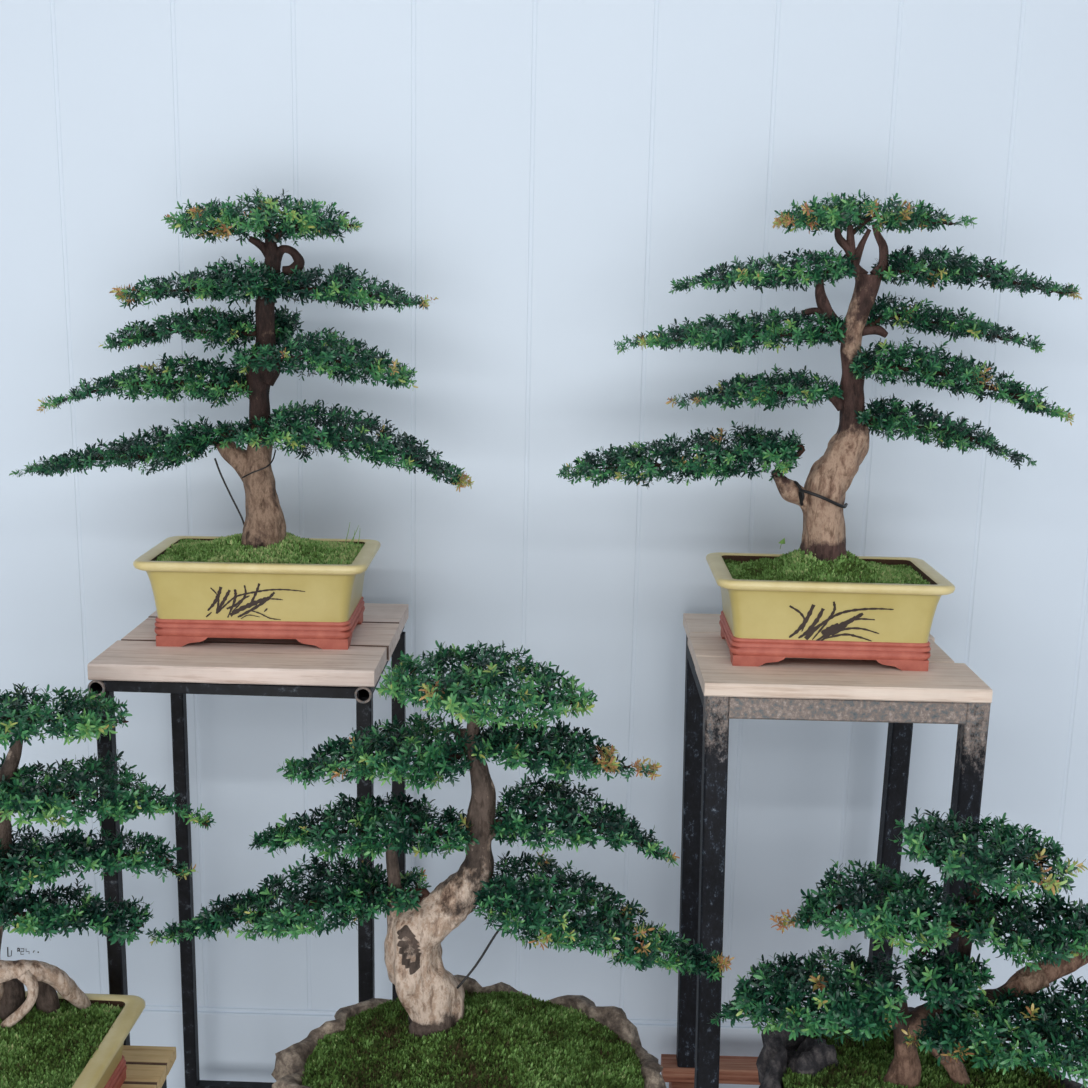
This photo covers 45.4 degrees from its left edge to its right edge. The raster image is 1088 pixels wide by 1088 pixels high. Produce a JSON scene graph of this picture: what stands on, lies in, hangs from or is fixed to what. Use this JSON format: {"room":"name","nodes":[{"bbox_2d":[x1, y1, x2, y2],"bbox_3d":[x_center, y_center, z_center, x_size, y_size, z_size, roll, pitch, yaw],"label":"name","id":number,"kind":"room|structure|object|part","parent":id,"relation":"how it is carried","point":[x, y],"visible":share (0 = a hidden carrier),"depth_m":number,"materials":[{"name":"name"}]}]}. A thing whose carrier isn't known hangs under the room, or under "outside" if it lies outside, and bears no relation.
{"room":"plant shop","nodes":[
{"label":"plant shop","id":0,"kind":"room"},
{"bbox_2d":[25,991,145,1087],"bbox_3d":[-0.816,0.776,1.882,0.415,0.129,0.279,1,11,1],"label":"pot","id":1,"kind":"object","parent":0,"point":[68,1045],"depth_m":1.88,"materials":[{"name":"ceramic"}]},
{"bbox_2d":[133,536,380,649],"bbox_3d":[-0.463,0.079,2.140,0.370,0.140,0.230,1,11,1],"label":"pot","id":2,"kind":"object","parent":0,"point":[308,591],"depth_m":2.05,"materials":[{"name":"ceramic"}]},
{"bbox_2d":[271,975,665,1087],"bbox_3d":[-0.099,0.774,1.784,0.562,0.170,0.442,1,11,1],"label":"pot","id":3,"kind":"object","parent":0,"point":[520,1040],"depth_m":1.79,"materials":[{"name":"stone"}]},
{"bbox_2d":[0,0,1087,1030],"bbox_3d":[0.139,-0.346,2.355,6.600,3.000,0.061,1,11,1],"label":"wall","id":4,"kind":"structure","parent":0,"point":[545,172],"depth_m":2.34,"materials":[{"name":"white paint"}]},
{"bbox_2d":[130,1005,1087,1087],"bbox_3d":[0.110,1.037,2.597,6.600,0.192,0.010,1,11,1],"label":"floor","id":5,"kind":"structure","parent":4,"relation":"attached to","point":[235,1044],"depth_m":2.59,"materials":[{"name":"white plastic"}]},
{"bbox_2d":[706,552,954,670],"bbox_3d":[0.451,0.108,2.107,0.369,0.140,0.227,1,11,1],"label":"pot","id":6,"kind":"object","parent":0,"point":[776,608],"depth_m":2.02,"materials":[{"name":"ceramic"}]},
{"bbox_2d":[756,1007,1087,1087],"bbox_3d":[0.520,0.793,1.776,0.465,0.198,0.372,1,11,1],"label":"pot","id":7,"kind":"object","parent":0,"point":[782,1062],"depth_m":1.79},
{"bbox_3d":[0.068,1.594,0.424,6.600,0.050,4.610,1,11,1],"label":"floor","id":8,"kind":"structure","parent":0,"visible":0},
{"bbox_2d":[121,1045,175,1087],"bbox_3d":[-0.908,1.038,1.934,0.620,0.409,0.404,1,11,1],"label":"slatted bench","id":9,"kind":"object","parent":8,"relation":"on","point":[147,1066],"visible":0.34,"depth_m":2.04,"materials":[{"name":"yellow wood"}]},
{"bbox_2d":[0,682,215,1087],"bbox_3d":[-0.740,0.522,1.829,0.557,0.651,0.283,1,11,1],"label":"bonsai","id":10,"kind":"object","parent":9,"relation":"on","point":[68,1037],"visible":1,"depth_m":1.82,"materials":[{"name":"green plant"}]},
{"bbox_2d":[87,603,408,1087],"bbox_3d":[-0.479,0.656,2.267,0.439,1.044,0.425,1,11,1],"label":"plant stand","id":11,"kind":"object","parent":8,"relation":"on","point":[134,662],"visible":0.53,"depth_m":2.05,"materials":[{"name":"brown wood"}]},
{"bbox_3d":[-0.686,0.711,2.094,0.023,0.997,0.023,1,11,1],"label":"leg","id":12,"kind":"part","parent":11,"relation":"part of","materials":[{"name":"black paint"}]},
{"bbox_3d":[-0.675,0.640,2.447,0.023,0.997,0.023,1,11,1],"label":"leg","id":13,"kind":"part","parent":11,"relation":"part of","materials":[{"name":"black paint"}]},
{"bbox_3d":[-0.475,0.219,1.979,0.389,0.020,0.017,1,11,1],"label":"rail","id":14,"kind":"part","parent":11,"relation":"part of","materials":[{"name":"black metal"}]},
{"bbox_3d":[-0.488,1.064,2.528,0.389,0.024,0.022,1,11,1],"label":"rail","id":15,"kind":"part","parent":11,"relation":"part of","materials":[{"name":"black metal"}]},
{"bbox_2d":[9,188,473,649],"bbox_3d":[-0.483,-0.202,2.072,0.753,0.716,0.263,1,11,1],"label":"bonsai","id":16,"kind":"object","parent":11,"relation":"on","point":[265,581],"visible":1,"depth_m":2.04,"materials":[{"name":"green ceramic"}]},
{"bbox_3d":[-0.285,0.720,2.088,0.023,0.997,0.023,1,11,1],"label":"leg","id":17,"kind":"part","parent":11,"relation":"part of","materials":[{"name":"black paint"}]},
{"bbox_3d":[-0.273,0.650,2.442,0.023,0.997,0.023,1,11,1],"label":"leg","id":18,"kind":"part","parent":11,"relation":"part of","materials":[{"name":"black paint"}]},
{"bbox_2d":[661,1054,759,1087],"bbox_3d":[0.462,1.110,2.313,0.485,0.175,0.408,1,11,1],"label":"wooden pallet","id":19,"kind":"object","parent":8,"relation":"on","point":[732,1069],"visible":0.27,"depth_m":2.45,"materials":[{"name":"brown wood"}]},
{"bbox_2d":[676,613,992,1087],"bbox_3d":[0.451,0.595,2.233,0.430,0.865,0.426,1,11,1],"label":"plant stand","id":20,"kind":"object","parent":19,"relation":"on","point":[717,691],"visible":0.59,"depth_m":2.01,"materials":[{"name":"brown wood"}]},
{"bbox_3d":[0.271,0.572,2.389,0.052,0.843,0.036,1,11,1],"label":"leg","id":21,"kind":"part","parent":20,"relation":"part of","materials":[{"name":"metal"}]},
{"bbox_3d":[0.265,0.209,2.142,0.032,0.036,0.306,1,11,1],"label":"rail","id":22,"kind":"part","parent":20,"relation":"part of","materials":[{"name":"metal"}]},
{"bbox_3d":[0.262,0.638,2.054,0.054,0.843,0.036,1,11,1],"label":"leg","id":23,"kind":"part","parent":20,"relation":"part of","materials":[{"name":"metal"}]},
{"bbox_2d":[556,189,1081,670],"bbox_3d":[0.421,-0.181,2.046,0.806,0.730,0.254,1,11,1],"label":"bonsai","id":24,"kind":"object","parent":20,"relation":"on","point":[820,599],"visible":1,"depth_m":2.01,"materials":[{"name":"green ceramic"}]},
{"bbox_3d":[0.457,0.247,1.972,0.355,0.036,0.035,1,11,1],"label":"rail","id":25,"kind":"part","parent":20,"relation":"part of","materials":[{"name":"metal"}]},
{"bbox_3d":[0.632,0.580,2.384,0.044,0.843,0.036,1,11,1],"label":"leg","id":26,"kind":"part","parent":20,"relation":"part of","materials":[{"name":"metal"}]},
{"bbox_3d":[0.642,0.647,2.049,0.040,0.843,0.036,1,11,1],"label":"leg","id":27,"kind":"part","parent":20,"relation":"part of","materials":[{"name":"metal"}]},
{"bbox_3d":[-0.103,1.066,1.840,0.400,0.424,0.329,1,11,1],"label":"plant stand","id":28,"kind":"object","parent":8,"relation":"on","visible":0},
{"bbox_2d":[145,640,734,1087],"bbox_3d":[-0.153,0.492,1.782,0.700,0.723,0.491,9,14,34],"label":"bonsai","id":29,"kind":"object","parent":28,"relation":"on","point":[442,1029],"visible":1,"depth_m":1.76,"materials":[{"name":"plant"}]},
{"bbox_3d":[0.511,1.089,1.839,0.340,0.404,0.278,1,11,1],"label":"plant stand","id":30,"kind":"object","parent":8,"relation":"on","visible":0},
{"bbox_2d":[707,807,1087,1087],"bbox_3d":[0.527,0.625,1.738,0.464,0.542,0.416,12,15,42],"label":"bonsai","id":31,"kind":"object","parent":30,"relation":"on","point":[877,1045],"visible":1,"depth_m":1.71,"materials":[{"name":"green plant"}]}
]}

